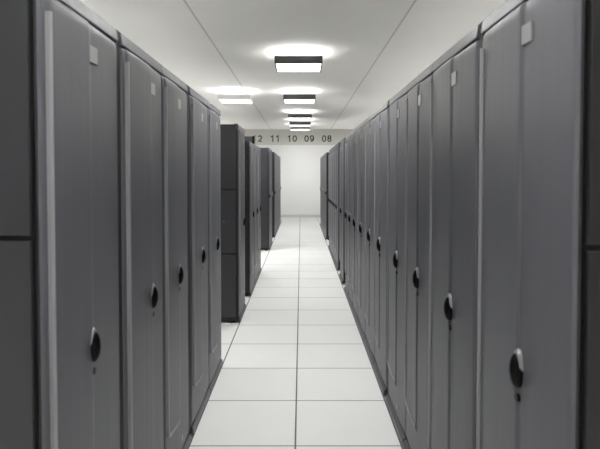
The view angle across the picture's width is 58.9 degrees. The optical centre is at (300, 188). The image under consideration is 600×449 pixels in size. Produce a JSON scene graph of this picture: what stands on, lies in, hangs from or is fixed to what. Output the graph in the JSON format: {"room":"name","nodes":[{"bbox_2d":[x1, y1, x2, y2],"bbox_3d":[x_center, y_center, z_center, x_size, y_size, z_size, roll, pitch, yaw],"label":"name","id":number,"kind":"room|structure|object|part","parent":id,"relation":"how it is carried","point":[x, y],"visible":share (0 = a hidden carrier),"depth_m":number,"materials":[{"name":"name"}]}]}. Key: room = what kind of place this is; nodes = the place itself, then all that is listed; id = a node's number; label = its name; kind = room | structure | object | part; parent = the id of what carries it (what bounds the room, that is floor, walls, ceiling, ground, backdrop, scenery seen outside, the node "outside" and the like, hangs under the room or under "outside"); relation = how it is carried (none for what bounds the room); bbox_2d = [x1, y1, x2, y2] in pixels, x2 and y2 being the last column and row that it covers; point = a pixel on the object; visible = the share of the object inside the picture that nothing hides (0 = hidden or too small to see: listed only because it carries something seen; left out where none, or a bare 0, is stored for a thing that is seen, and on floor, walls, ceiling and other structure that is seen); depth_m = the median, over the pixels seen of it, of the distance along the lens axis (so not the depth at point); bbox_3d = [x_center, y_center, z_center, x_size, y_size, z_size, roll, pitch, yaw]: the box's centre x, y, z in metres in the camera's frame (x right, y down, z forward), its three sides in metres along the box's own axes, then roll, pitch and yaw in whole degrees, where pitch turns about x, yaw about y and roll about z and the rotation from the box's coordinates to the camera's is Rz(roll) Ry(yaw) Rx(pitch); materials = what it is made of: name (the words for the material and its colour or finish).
{"room":"server room","nodes":[
{"label":"server room","id":0,"kind":"room"},
{"bbox_2d":[80,0,506,128],"bbox_3d":[0.000,-1.826,7.527,9.200,0.080,22.350,0,2,0],"label":"ceiling","id":1,"kind":"structure","parent":0,"point":[371,50],"depth_m":6.36,"materials":[{"name":"white paint"}]},
{"bbox_2d":[218,91,252,103],"bbox_3d":[-1.240,-1.761,10.115,0.600,0.195,0.600,0,2,0],"label":"ceiling light","id":2,"kind":"object","parent":1,"relation":"attached to","point":[223,98],"visible":1,"depth_m":9.87,"materials":[{"name":"white plastic"}]},
{"bbox_2d":[219,99,251,102],"bbox_3d":[-1.240,-1.671,10.117,0.568,0.008,0.558,0,2,0],"label":"diffuser","id":3,"kind":"object","parent":2,"relation":"attached to","point":[221,100],"depth_m":10.08,"materials":[{"name":"white plastic"}]},
{"bbox_2d":[275,53,322,71],"bbox_3d":[-0.030,-1.671,6.916,0.600,0.195,0.600,0,2,0],"label":"ceiling light","id":4,"kind":"object","parent":1,"relation":"attached to","point":[282,63],"visible":1,"depth_m":6.63,"materials":[{"name":"grey plastic"}]},
{"bbox_2d":[276,64,320,71],"bbox_3d":[-0.030,-1.582,6.918,0.568,0.008,0.558,0,2,0],"label":"diffuser","id":5,"kind":"object","parent":4,"relation":"attached to","point":[279,67],"depth_m":6.93,"materials":[{"name":"white plastic"}]},
{"bbox_2d":[283,91,315,103],"bbox_3d":[-0.030,-1.761,10.115,0.600,0.195,0.600,0,2,0],"label":"ceiling light","id":6,"kind":"object","parent":1,"relation":"attached to","point":[287,98],"visible":1,"depth_m":9.82,"materials":[{"name":"grey plastic"}]},
{"bbox_2d":[284,99,314,102],"bbox_3d":[-0.030,-1.671,10.117,0.568,0.008,0.558,0,2,0],"label":"diffuser","id":7,"kind":"object","parent":6,"relation":"attached to","point":[285,100],"depth_m":10.07,"materials":[{"name":"white plastic"}]},
{"bbox_2d":[288,111,311,119],"bbox_3d":[-0.030,-1.851,13.354,0.600,0.195,0.600,0,2,0],"label":"ceiling light","id":8,"kind":"object","parent":1,"relation":"attached to","point":[290,116],"visible":1,"depth_m":13.06,"materials":[{"name":"grey plastic"}]},
{"bbox_2d":[288,118,310,119],"bbox_3d":[-0.030,-1.762,13.356,0.568,0.008,0.558,0,2,0],"label":"diffuser","id":9,"kind":"object","parent":8,"relation":"attached to","point":[288,118],"depth_m":13.35,"materials":[{"name":"white plastic"}]},
{"bbox_2d":[289,122,310,126],"bbox_3d":[-0.030,-1.904,15.253,0.600,0.195,0.600,0,2,0],"label":"ceiling light","id":10,"kind":"object","parent":1,"relation":"attached to","point":[291,124],"visible":0.88,"depth_m":14.96,"materials":[{"name":"grey plastic"}]},
{"bbox_2d":[290,125,309,126],"bbox_3d":[-0.030,-1.815,15.255,0.568,0.008,0.558,0,2,0],"label":"diffuser","id":11,"kind":"object","parent":10,"relation":"attached to","point":[290,125],"depth_m":15.32,"materials":[{"name":"white plastic"}]},
{"bbox_2d":[290,127,309,130],"bbox_3d":[-0.030,-1.943,16.652,0.600,0.195,0.600,0,2,0],"label":"ceiling light","id":12,"kind":"object","parent":1,"relation":"attached to","point":[291,128],"visible":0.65,"depth_m":16.35,"materials":[{"name":"grey plastic"}]},
{"bbox_2d":[291,129,308,130],"bbox_3d":[-0.030,-1.854,16.655,0.568,0.008,0.558,0,2,0],"label":"diffuser","id":13,"kind":"object","parent":12,"relation":"attached to","point":[291,129],"depth_m":16.71,"materials":[{"name":"white plastic"}]},
{"bbox_2d":[188,217,402,448],"bbox_3d":[0.000,1.363,7.616,9.200,0.080,22.350,0,2,0],"label":"floor","id":14,"kind":"structure","parent":0,"point":[297,371],"depth_m":4.15,"materials":[{"name":"white tile"}]},
{"bbox_2d":[0,0,119,448],"bbox_3d":[-1.118,0.469,1.590,1.026,2.043,0.555,0,2,0],"label":"rack","id":15,"kind":"object","parent":14,"relation":"on","point":[60,383],"visible":1,"depth_m":1.36,"materials":[{"name":"grey metal"}]},
{"bbox_3d":[-1.143,0.450,1.319,0.956,1.973,0.012,0,2,0],"label":"panel","id":16,"kind":"part","parent":15,"relation":"part of","materials":[{"name":"grey paint"}]},
{"bbox_3d":[-0.632,0.397,1.461,0.022,1.685,0.241,0,2,0],"label":"edge trim","id":17,"kind":"part","parent":15,"relation":"part of","materials":[{"name":"grey metal"}]},
{"bbox_3d":[-0.628,0.464,1.601,0.014,0.092,0.046,0,2,0],"label":"handle","id":18,"kind":"part","parent":15,"relation":"part of","materials":[{"name":"grey metal"}]},
{"bbox_2d":[114,29,163,448],"bbox_3d":[-1.118,0.453,2.163,1.026,2.043,0.582,0,2,0],"label":"rack","id":19,"kind":"object","parent":14,"relation":"on","point":[139,143],"visible":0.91,"depth_m":2.05,"materials":[{"name":"grey metal"}]},
{"bbox_3d":[-0.632,0.380,2.083,0.022,1.685,0.289,0,2,0],"label":"edge trim","id":20,"kind":"part","parent":19,"relation":"part of","materials":[{"name":"grey metal"}]},
{"bbox_2d":[160,65,190,448],"bbox_3d":[-1.118,0.438,2.728,1.026,2.043,0.537,0,2,0],"label":"rack","id":21,"kind":"object","parent":14,"relation":"on","point":[173,89],"visible":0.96,"depth_m":2.63,"materials":[{"name":"grey metal"}]},
{"bbox_3d":[-0.632,0.365,2.600,0.022,1.685,0.234,0,2,0],"label":"edge trim","id":22,"kind":"part","parent":21,"relation":"part of","materials":[{"name":"grey metal"}]},
{"bbox_3d":[-0.632,1.424,2.755,0.011,0.045,0.531,0,2,0],"label":"kick plate","id":23,"kind":"part","parent":21,"relation":"part of","materials":[{"name":"grey paint"}]},
{"bbox_2d":[185,84,209,434],"bbox_3d":[-1.118,0.421,3.324,1.026,2.043,0.648,0,2,0],"label":"rack","id":24,"kind":"object","parent":14,"relation":"on","point":[197,145],"visible":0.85,"depth_m":3.21,"materials":[{"name":"grey metal"}]},
{"bbox_3d":[-0.632,0.348,3.223,0.022,1.685,0.254,0,2,0],"label":"edge trim","id":25,"kind":"part","parent":24,"relation":"part of","materials":[{"name":"grey metal"}]},
{"bbox_3d":[-0.632,1.407,3.388,0.011,0.045,0.570,0,2,0],"label":"kick plate","id":26,"kind":"part","parent":24,"relation":"part of","materials":[{"name":"grey paint"}]},
{"bbox_2d":[206,101,222,393],"bbox_3d":[-1.118,0.404,3.942,1.026,2.043,0.576,0,2,0],"label":"rack","id":27,"kind":"object","parent":14,"relation":"on","point":[213,119],"visible":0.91,"depth_m":3.84,"materials":[{"name":"grey metal"}]},
{"bbox_3d":[-0.632,0.331,3.805,0.022,1.685,0.254,0,2,0],"label":"edge trim","id":28,"kind":"part","parent":27,"relation":"part of","materials":[{"name":"grey metal"}]},
{"bbox_3d":[-0.632,1.390,3.969,0.011,0.045,0.570,0,2,0],"label":"kick plate","id":29,"kind":"part","parent":27,"relation":"part of","materials":[{"name":"grey paint"}]},
{"bbox_2d":[220,124,245,322],"bbox_3d":[-1.118,0.351,5.735,1.026,2.048,0.608,0,2,0],"label":"rack","id":30,"kind":"object","parent":14,"relation":"on","point":[232,136],"visible":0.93,"depth_m":5.44,"materials":[{"name":"grey metal"}]},
{"bbox_3d":[-1.143,0.332,5.437,0.956,1.978,0.012,0,2,0],"label":"panel","id":31,"kind":"part","parent":30,"relation":"part of","materials":[{"name":"grey paint"}]},
{"bbox_3d":[-0.640,0.347,5.737,0.031,1.935,0.600,0,2,0],"label":"door","id":32,"kind":"part","parent":30,"relation":"part of","materials":[{"name":"grey paint"}]},
{"bbox_3d":[-0.632,0.278,5.612,0.022,1.690,0.305,0,2,0],"label":"edge trim","id":33,"kind":"part","parent":30,"relation":"part of","materials":[{"name":"grey metal"}]},
{"bbox_3d":[-0.632,1.340,5.765,0.011,0.045,0.598,0,2,0],"label":"kick plate","id":34,"kind":"part","parent":30,"relation":"part of","materials":[{"name":"grey paint"}]},
{"bbox_2d":[245,141,254,295],"bbox_3d":[-1.118,0.368,6.909,1.026,1.948,0.595,0,2,0],"label":"rack","id":35,"kind":"object","parent":14,"relation":"on","point":[249,150],"visible":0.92,"depth_m":6.63,"materials":[{"name":"grey metal"}]},
{"bbox_3d":[-1.143,0.349,6.618,0.956,1.878,0.012,0,2,0],"label":"panel","id":36,"kind":"part","parent":35,"relation":"part of","materials":[{"name":"grey paint"}]},
{"bbox_2d":[245,136,254,143],"bbox_3d":[-1.032,-0.666,7.274,0.800,0.100,0.144,0,2,0],"label":"cable box","id":37,"kind":"object","parent":35,"relation":"on","point":[251,139],"visible":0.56,"depth_m":7.20,"materials":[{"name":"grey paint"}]},
{"bbox_3d":[-0.640,0.365,6.911,0.031,1.835,0.587,0,2,0],"label":"door","id":38,"kind":"part","parent":35,"relation":"part of","materials":[{"name":"grey paint"}]},
{"bbox_3d":[-0.632,0.296,6.771,0.022,1.590,0.262,0,2,0],"label":"edge trim","id":39,"kind":"part","parent":35,"relation":"part of","materials":[{"name":"grey metal"}]},
{"bbox_2d":[253,144,257,284],"bbox_3d":[-1.118,0.351,7.508,1.026,1.948,0.591,0,2,0],"label":"rack","id":40,"kind":"object","parent":14,"relation":"on","point":[255,146],"visible":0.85,"depth_m":7.38,"materials":[{"name":"grey metal"}]},
{"bbox_3d":[-0.632,0.279,7.367,0.022,1.590,0.262,0,2,0],"label":"edge trim","id":41,"kind":"part","parent":40,"relation":"part of","materials":[{"name":"grey metal"}]},
{"bbox_2d":[257,146,260,276],"bbox_3d":[-1.118,0.335,8.104,1.026,1.948,0.591,0,2,0],"label":"rack","id":42,"kind":"object","parent":14,"relation":"on","point":[258,149],"visible":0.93,"depth_m":8.01,"materials":[{"name":"grey metal"}]},
{"bbox_3d":[-0.632,0.263,7.964,0.022,1.590,0.262,0,2,0],"label":"edge trim","id":43,"kind":"part","parent":42,"relation":"part of","materials":[{"name":"grey metal"}]},
{"bbox_2d":[260,148,271,249],"bbox_3d":[-1.122,0.200,10.888,1.018,2.063,0.558,0,2,0],"label":"rack","id":44,"kind":"object","parent":14,"relation":"on","point":[266,194],"visible":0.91,"depth_m":10.62,"materials":[{"name":"grey metal"}]},
{"bbox_3d":[-1.143,0.180,10.615,0.956,1.993,0.012,0,2,0],"label":"panel","id":45,"kind":"part","parent":44,"relation":"part of","materials":[{"name":"grey paint"}]},
{"bbox_3d":[-0.640,0.196,10.890,0.031,1.950,0.550,0,2,0],"label":"door","id":46,"kind":"part","parent":44,"relation":"part of","materials":[{"name":"grey paint"}]},
{"bbox_2d":[270,150,272,245],"bbox_3d":[-1.122,0.184,11.450,1.018,2.063,0.554,0,2,0],"label":"rack","id":47,"kind":"object","parent":14,"relation":"on","point":[271,150],"visible":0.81,"depth_m":11.29,"materials":[{"name":"grey metal"}]},
{"bbox_3d":[-0.640,0.180,11.450,0.031,1.950,0.550,0,2,0],"label":"door","id":48,"kind":"part","parent":47,"relation":"part of","materials":[{"name":"grey paint"}]},
{"bbox_2d":[272,152,276,237],"bbox_3d":[-1.122,0.137,13.032,1.018,2.068,0.648,0,2,0],"label":"rack","id":49,"kind":"object","parent":14,"relation":"on","point":[274,190],"visible":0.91,"depth_m":12.73,"materials":[{"name":"grey metal"}]},
{"bbox_3d":[-1.143,0.119,12.714,0.956,1.998,0.012,0,2,0],"label":"panel","id":50,"kind":"part","parent":49,"relation":"part of","materials":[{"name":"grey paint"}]},
{"bbox_3d":[-0.640,0.134,13.034,0.031,1.955,0.640,0,2,0],"label":"door","id":51,"kind":"part","parent":49,"relation":"part of","materials":[{"name":"grey paint"}]},
{"bbox_2d":[276,154,277,233],"bbox_3d":[-1.122,0.119,13.684,1.018,2.068,0.644,0,2,0],"label":"rack","id":52,"kind":"object","parent":14,"relation":"on","point":[276,154],"visible":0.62,"depth_m":13.57,"materials":[{"name":"grey metal"}]},
{"bbox_3d":[-0.640,0.116,13.684,0.031,1.955,0.640,0,2,0],"label":"door","id":53,"kind":"part","parent":52,"relation":"part of","materials":[{"name":"grey paint"}]},
{"bbox_2d":[277,155,278,230],"bbox_3d":[-1.122,0.101,14.333,1.018,2.068,0.644,0,2,0],"label":"rack","id":54,"kind":"object","parent":14,"relation":"on","point":[277,155],"visible":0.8,"depth_m":14.16,"materials":[{"name":"grey metal"}]},
{"bbox_3d":[-0.640,0.097,14.333,0.031,1.955,0.640,0,2,0],"label":"door","id":55,"kind":"part","parent":54,"relation":"part of","materials":[{"name":"grey paint"}]},
{"bbox_2d":[278,155,279,228],"bbox_3d":[-1.122,0.083,14.983,1.018,2.068,0.644,0,2,0],"label":"rack","id":56,"kind":"object","parent":14,"relation":"on","point":[278,155],"visible":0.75,"depth_m":14.80,"materials":[{"name":"grey metal"}]},
{"bbox_3d":[-0.640,0.079,14.983,0.031,1.955,0.640,0,2,0],"label":"door","id":57,"kind":"part","parent":56,"relation":"part of","materials":[{"name":"grey paint"}]},
{"bbox_2d":[279,156,280,225],"bbox_3d":[-1.122,0.065,15.633,1.018,2.068,0.644,0,2,0],"label":"rack","id":58,"kind":"object","parent":14,"relation":"on","point":[279,156],"visible":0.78,"depth_m":15.47,"materials":[{"name":"grey metal"}]},
{"bbox_3d":[-0.640,0.061,15.633,0.031,1.955,0.640,0,2,0],"label":"door","id":59,"kind":"part","parent":58,"relation":"part of","materials":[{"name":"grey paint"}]},
{"bbox_2d":[280,157,280,223],"bbox_3d":[-1.122,0.046,16.283,1.018,2.068,0.644,0,2,0],"label":"rack","id":60,"kind":"object","parent":14,"relation":"on","point":[280,157],"visible":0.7,"depth_m":16.20,"materials":[{"name":"grey metal"}]},
{"bbox_2d":[320,158,320,225],"bbox_3d":[1.071,0.078,15.698,1.018,2.038,0.614,0,2,0],"label":"rack","id":61,"kind":"object","parent":14,"relation":"on","point":[320,158],"visible":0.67,"depth_m":15.70,"materials":[{"name":"grey metal"}]},
{"bbox_2d":[320,157,321,227],"bbox_3d":[1.071,0.095,15.079,1.018,2.038,0.614,0,2,0],"label":"rack","id":62,"kind":"object","parent":14,"relation":"on","point":[321,157],"visible":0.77,"depth_m":15.03,"materials":[{"name":"grey metal"}]},
{"bbox_3d":[0.589,0.091,15.078,0.031,1.925,0.610,0,2,0],"label":"door","id":63,"kind":"part","parent":62,"relation":"part of","materials":[{"name":"grey paint"}]},
{"bbox_2d":[321,156,322,229],"bbox_3d":[1.071,0.112,14.459,1.018,2.038,0.614,0,2,0],"label":"rack","id":64,"kind":"object","parent":14,"relation":"on","point":[322,156],"visible":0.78,"depth_m":14.35,"materials":[{"name":"grey metal"}]},
{"bbox_3d":[0.589,0.109,14.459,0.031,1.925,0.610,0,2,0],"label":"door","id":65,"kind":"part","parent":64,"relation":"part of","materials":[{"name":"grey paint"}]},
{"bbox_2d":[322,155,323,231],"bbox_3d":[1.071,0.130,13.839,1.018,2.038,0.614,0,2,0],"label":"rack","id":66,"kind":"object","parent":14,"relation":"on","point":[323,155],"visible":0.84,"depth_m":13.71,"materials":[{"name":"grey metal"}]},
{"bbox_3d":[0.589,0.126,13.839,0.031,1.925,0.610,0,2,0],"label":"door","id":67,"kind":"part","parent":66,"relation":"part of","materials":[{"name":"grey paint"}]},
{"bbox_2d":[323,154,324,234],"bbox_3d":[1.071,0.147,13.219,1.018,2.038,0.614,0,2,0],"label":"rack","id":68,"kind":"object","parent":14,"relation":"on","point":[324,154],"visible":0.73,"depth_m":13.12,"materials":[{"name":"grey metal"}]},
{"bbox_3d":[0.589,0.143,13.219,0.031,1.925,0.610,0,2,0],"label":"door","id":69,"kind":"part","parent":68,"relation":"part of","materials":[{"name":"grey paint"}]},
{"bbox_2d":[324,152,328,239],"bbox_3d":[1.071,0.164,12.598,1.018,2.038,0.618,0,2,0],"label":"rack","id":70,"kind":"object","parent":14,"relation":"on","point":[326,235],"visible":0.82,"depth_m":12.31,"materials":[{"name":"grey metal"}]},
{"bbox_3d":[0.589,0.161,12.599,0.031,1.925,0.610,0,2,0],"label":"door","id":71,"kind":"part","parent":70,"relation":"part of","materials":[{"name":"grey paint"}]},
{"bbox_3d":[1.092,0.146,12.295,0.956,1.968,0.012,0,2,0],"label":"panel","id":72,"kind":"part","parent":70,"relation":"part of","materials":[{"name":"black paint"}]},
{"bbox_2d":[328,149,330,248],"bbox_3d":[1.067,0.215,10.798,1.026,2.038,0.538,0,2,0],"label":"rack","id":73,"kind":"object","parent":14,"relation":"on","point":[329,245],"visible":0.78,"depth_m":10.81,"materials":[{"name":"grey metal"}]},
{"bbox_3d":[0.581,0.135,10.927,0.022,1.680,0.224,0,2,0],"label":"edge trim","id":74,"kind":"part","parent":73,"relation":"part of","materials":[{"name":"grey metal"}]},
{"bbox_3d":[0.589,0.211,10.798,0.031,1.925,0.534,0,2,0],"label":"door","id":75,"kind":"part","parent":73,"relation":"part of","materials":[{"name":"grey paint"}]},
{"bbox_2d":[329,148,331,252],"bbox_3d":[1.067,0.230,10.254,1.026,2.038,0.538,0,2,0],"label":"rack","id":76,"kind":"object","parent":14,"relation":"on","point":[330,249],"visible":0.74,"depth_m":10.34,"materials":[{"name":"grey metal"}]},
{"bbox_3d":[0.589,0.226,10.254,0.031,1.925,0.534,0,2,0],"label":"door","id":77,"kind":"part","parent":76,"relation":"part of","materials":[{"name":"grey paint"}]},
{"bbox_2d":[331,147,333,258],"bbox_3d":[1.067,0.245,9.711,1.026,2.038,0.538,0,2,0],"label":"rack","id":78,"kind":"object","parent":14,"relation":"on","point":[332,253],"visible":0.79,"depth_m":9.72,"materials":[{"name":"grey metal"}]},
{"bbox_3d":[0.581,0.165,9.840,0.022,1.680,0.224,0,2,0],"label":"edge trim","id":79,"kind":"part","parent":78,"relation":"part of","materials":[{"name":"grey metal"}]},
{"bbox_3d":[0.589,0.241,9.710,0.031,1.925,0.534,0,2,0],"label":"door","id":80,"kind":"part","parent":78,"relation":"part of","materials":[{"name":"grey paint"}]},
{"bbox_2d":[333,145,335,263],"bbox_3d":[1.067,0.260,9.167,1.026,2.038,0.538,0,2,0],"label":"rack","id":81,"kind":"object","parent":14,"relation":"on","point":[334,257],"visible":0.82,"depth_m":9.18,"materials":[{"name":"grey metal"}]},
{"bbox_3d":[0.581,0.180,9.296,0.022,1.680,0.224,0,2,0],"label":"edge trim","id":82,"kind":"part","parent":81,"relation":"part of","materials":[{"name":"grey metal"}]},
{"bbox_3d":[0.589,0.257,9.167,0.031,1.925,0.534,0,2,0],"label":"door","id":83,"kind":"part","parent":81,"relation":"part of","materials":[{"name":"grey paint"}]},
{"bbox_2d":[335,142,340,269],"bbox_3d":[1.067,0.275,8.621,1.026,2.038,0.542,0,2,0],"label":"rack","id":84,"kind":"object","parent":14,"relation":"on","point":[337,151],"visible":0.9,"depth_m":8.47,"materials":[{"name":"grey metal"}]},
{"bbox_3d":[0.581,0.196,8.752,0.022,1.680,0.224,0,2,0],"label":"edge trim","id":85,"kind":"part","parent":84,"relation":"part of","materials":[{"name":"grey metal"}]},
{"bbox_3d":[0.589,0.272,8.623,0.031,1.925,0.534,0,2,0],"label":"door","id":86,"kind":"part","parent":84,"relation":"part of","materials":[{"name":"grey paint"}]},
{"bbox_2d":[339,137,345,283],"bbox_3d":[1.067,0.303,7.619,1.026,2.038,0.578,0,2,0],"label":"rack","id":87,"kind":"object","parent":14,"relation":"on","point":[342,275],"visible":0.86,"depth_m":7.45,"materials":[{"name":"grey metal"}]},
{"bbox_3d":[0.581,0.223,7.760,0.022,1.680,0.242,0,2,0],"label":"edge trim","id":88,"kind":"part","parent":87,"relation":"part of","materials":[{"name":"grey metal"}]},
{"bbox_3d":[0.589,0.300,7.621,0.031,1.925,0.570,0,2,0],"label":"door","id":89,"kind":"part","parent":87,"relation":"part of","materials":[{"name":"grey paint"}]},
{"bbox_2d":[344,134,348,295],"bbox_3d":[1.067,0.328,6.744,1.026,2.038,0.458,0,2,0],"label":"rack","id":90,"kind":"object","parent":14,"relation":"on","point":[346,288],"visible":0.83,"depth_m":6.73,"materials":[{"name":"grey metal"}]},
{"bbox_2d":[347,131,352,306],"bbox_3d":[1.067,0.341,6.262,1.026,2.038,0.494,0,2,0],"label":"rack","id":91,"kind":"object","parent":14,"relation":"on","point":[350,295],"visible":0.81,"depth_m":6.22,"materials":[{"name":"grey metal"}]},
{"bbox_3d":[0.581,0.262,6.380,0.022,1.680,0.202,0,2,0],"label":"edge trim","id":92,"kind":"part","parent":91,"relation":"part of","materials":[{"name":"grey metal"}]},
{"bbox_3d":[0.577,1.325,6.290,0.021,0.045,0.488,0,2,0],"label":"kick plate","id":93,"kind":"part","parent":91,"relation":"part of","materials":[{"name":"grey paint"}]},
{"bbox_2d":[351,126,358,320],"bbox_3d":[1.067,0.357,5.712,1.026,2.038,0.594,0,2,0],"label":"rack","id":94,"kind":"object","parent":14,"relation":"on","point":[354,307],"visible":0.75,"depth_m":5.70,"materials":[{"name":"grey metal"}]},
{"bbox_3d":[0.581,0.277,5.855,0.022,1.680,0.252,0,2,0],"label":"edge trim","id":95,"kind":"part","parent":94,"relation":"part of","materials":[{"name":"grey metal"}]},
{"bbox_3d":[0.577,1.341,5.740,0.021,0.045,0.588,0,2,0],"label":"kick plate","id":96,"kind":"part","parent":94,"relation":"part of","materials":[{"name":"grey paint"}]},
{"bbox_2d":[356,119,366,341],"bbox_3d":[1.067,0.374,5.097,1.026,2.038,0.624,0,2,0],"label":"rack","id":97,"kind":"object","parent":14,"relation":"on","point":[361,322],"visible":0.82,"depth_m":5.09,"materials":[{"name":"grey metal"}]},
{"bbox_3d":[0.581,0.294,5.248,0.022,1.680,0.266,0,2,0],"label":"edge trim","id":98,"kind":"part","parent":97,"relation":"part of","materials":[{"name":"grey metal"}]},
{"bbox_3d":[0.577,1.358,5.125,0.021,0.045,0.618,0,2,0],"label":"kick plate","id":99,"kind":"part","parent":97,"relation":"part of","materials":[{"name":"grey paint"}]},
{"bbox_3d":[0.589,0.370,5.097,0.031,1.925,0.620,0,2,0],"label":"door","id":100,"kind":"part","parent":97,"relation":"part of","materials":[{"name":"grey paint"}]},
{"bbox_2d":[364,111,375,363],"bbox_3d":[1.067,0.391,4.483,1.026,2.038,0.594,0,2,0],"label":"rack","id":101,"kind":"object","parent":14,"relation":"on","point":[369,341],"visible":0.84,"depth_m":4.46,"materials":[{"name":"grey metal"}]},
{"bbox_3d":[0.581,0.311,4.626,0.022,1.680,0.252,0,2,0],"label":"edge trim","id":102,"kind":"part","parent":101,"relation":"part of","materials":[{"name":"grey metal"}]},
{"bbox_3d":[0.577,1.375,4.510,0.021,0.045,0.588,0,2,0],"label":"kick plate","id":103,"kind":"part","parent":101,"relation":"part of","materials":[{"name":"grey paint"}]},
{"bbox_2d":[372,99,389,394],"bbox_3d":[1.067,0.408,3.863,1.026,2.038,0.633,0,2,0],"label":"rack","id":104,"kind":"object","parent":14,"relation":"on","point":[380,366],"visible":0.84,"depth_m":3.83,"materials":[{"name":"grey metal"}]},
{"bbox_3d":[0.581,0.327,4.035,0.022,1.680,0.233,0,2,0],"label":"edge trim","id":105,"kind":"part","parent":104,"relation":"part of","materials":[{"name":"grey metal"}]},
{"bbox_3d":[0.577,1.391,3.929,0.021,0.045,0.551,0,2,0],"label":"kick plate","id":106,"kind":"part","parent":104,"relation":"part of","materials":[{"name":"grey paint"}]},
{"bbox_2d":[385,83,408,444],"bbox_3d":[1.067,0.426,3.245,1.026,2.038,0.597,0,2,0],"label":"rack","id":107,"kind":"object","parent":14,"relation":"on","point":[395,400],"visible":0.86,"depth_m":3.19,"materials":[{"name":"grey metal"}]},
{"bbox_3d":[0.581,0.346,3.370,0.022,1.680,0.289,0,2,0],"label":"edge trim","id":108,"kind":"part","parent":107,"relation":"part of","materials":[{"name":"grey metal"}]},
{"bbox_3d":[0.577,1.410,3.272,0.021,0.045,0.591,0,2,0],"label":"kick plate","id":109,"kind":"part","parent":107,"relation":"part of","materials":[{"name":"grey paint"}]},
{"bbox_2d":[402,63,433,448],"bbox_3d":[1.067,0.442,2.672,1.026,2.038,0.537,0,2,0],"label":"rack","id":110,"kind":"object","parent":14,"relation":"on","point":[417,193],"visible":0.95,"depth_m":2.62,"materials":[{"name":"grey metal"}]},
{"bbox_3d":[0.577,1.426,2.699,0.021,0.045,0.531,0,2,0],"label":"kick plate","id":111,"kind":"part","parent":110,"relation":"part of","materials":[{"name":"grey paint"}]},
{"bbox_3d":[0.581,0.362,2.784,0.022,1.680,0.256,0,2,0],"label":"edge trim","id":112,"kind":"part","parent":110,"relation":"part of","materials":[{"name":"grey metal"}]},
{"bbox_2d":[428,21,484,448],"bbox_3d":[1.067,0.458,2.075,1.026,2.038,0.645,0,2,0],"label":"rack","id":113,"kind":"object","parent":14,"relation":"on","point":[454,89],"visible":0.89,"depth_m":2.00,"materials":[{"name":"grey metal"}]},
{"bbox_3d":[0.581,0.378,2.223,0.022,1.680,0.292,0,2,0],"label":"edge trim","id":114,"kind":"part","parent":113,"relation":"part of","materials":[{"name":"grey metal"}]},
{"bbox_3d":[0.577,0.451,2.057,0.014,0.092,0.046,0,2,0],"label":"handle","id":115,"kind":"part","parent":113,"relation":"part of","materials":[{"name":"grey metal"}]},
{"bbox_2d":[476,0,599,448],"bbox_3d":[1.067,0.476,1.446,1.026,2.038,0.606,0,2,0],"label":"rack","id":116,"kind":"object","parent":14,"relation":"on","point":[538,304],"visible":1,"depth_m":1.29,"materials":[{"name":"grey metal"}]},
{"bbox_3d":[0.581,0.396,1.575,0.022,1.680,0.292,0,2,0],"label":"edge trim","id":117,"kind":"part","parent":116,"relation":"part of","materials":[{"name":"grey metal"}]},
{"bbox_3d":[0.577,0.469,1.409,0.014,0.092,0.046,0,2,0],"label":"handle","id":118,"kind":"part","parent":116,"relation":"part of","materials":[{"name":"grey metal"}]},
{"bbox_3d":[1.092,0.457,1.149,0.956,1.968,0.012,0,2,0],"label":"panel","id":119,"kind":"part","parent":116,"relation":"part of","materials":[{"name":"black paint"}]},
{"bbox_2d":[256,145,334,214],"bbox_3d":[0.000,-0.545,18.792,9.400,3.270,0.100,0,2,0],"label":"wall","id":120,"kind":"structure","parent":0,"point":[300,164],"depth_m":18.74,"materials":[{"name":"white paint"}]},
{"bbox_2d":[244,129,353,144],"bbox_3d":[0.000,-1.820,18.701,9.200,0.555,0.012,0,2,0],"label":"trim","id":121,"kind":"structure","parent":120,"relation":"attached to","point":[337,135],"depth_m":18.69,"materials":[{"name":"grey paint"}]},
{"bbox_2d":[281,215,319,216],"bbox_3d":[0.000,0.961,18.777,9.200,0.100,0.015,0,2,0],"label":"baseboard","id":122,"kind":"structure","parent":120,"relation":"attached to","point":[281,215],"depth_m":18.77,"materials":[{"name":"grey"}]},
{"bbox_2d":[304,135,313,141],"bbox_3d":[0.290,-1.769,18.694,0.344,0.230,0.004,0,2,0],"label":"number","id":123,"kind":"object","parent":120,"relation":"attached to","point":[306,135],"visible":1,"depth_m":18.69,"materials":[{"name":"grey paint"}]},
{"bbox_2d":[322,135,331,141],"bbox_3d":[0.908,-1.769,18.694,0.344,0.230,0.004,0,2,0],"label":"number","id":124,"kind":"object","parent":120,"relation":"attached to","point":[323,135],"visible":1,"depth_m":18.69,"materials":[{"name":"grey paint"}]}
]}

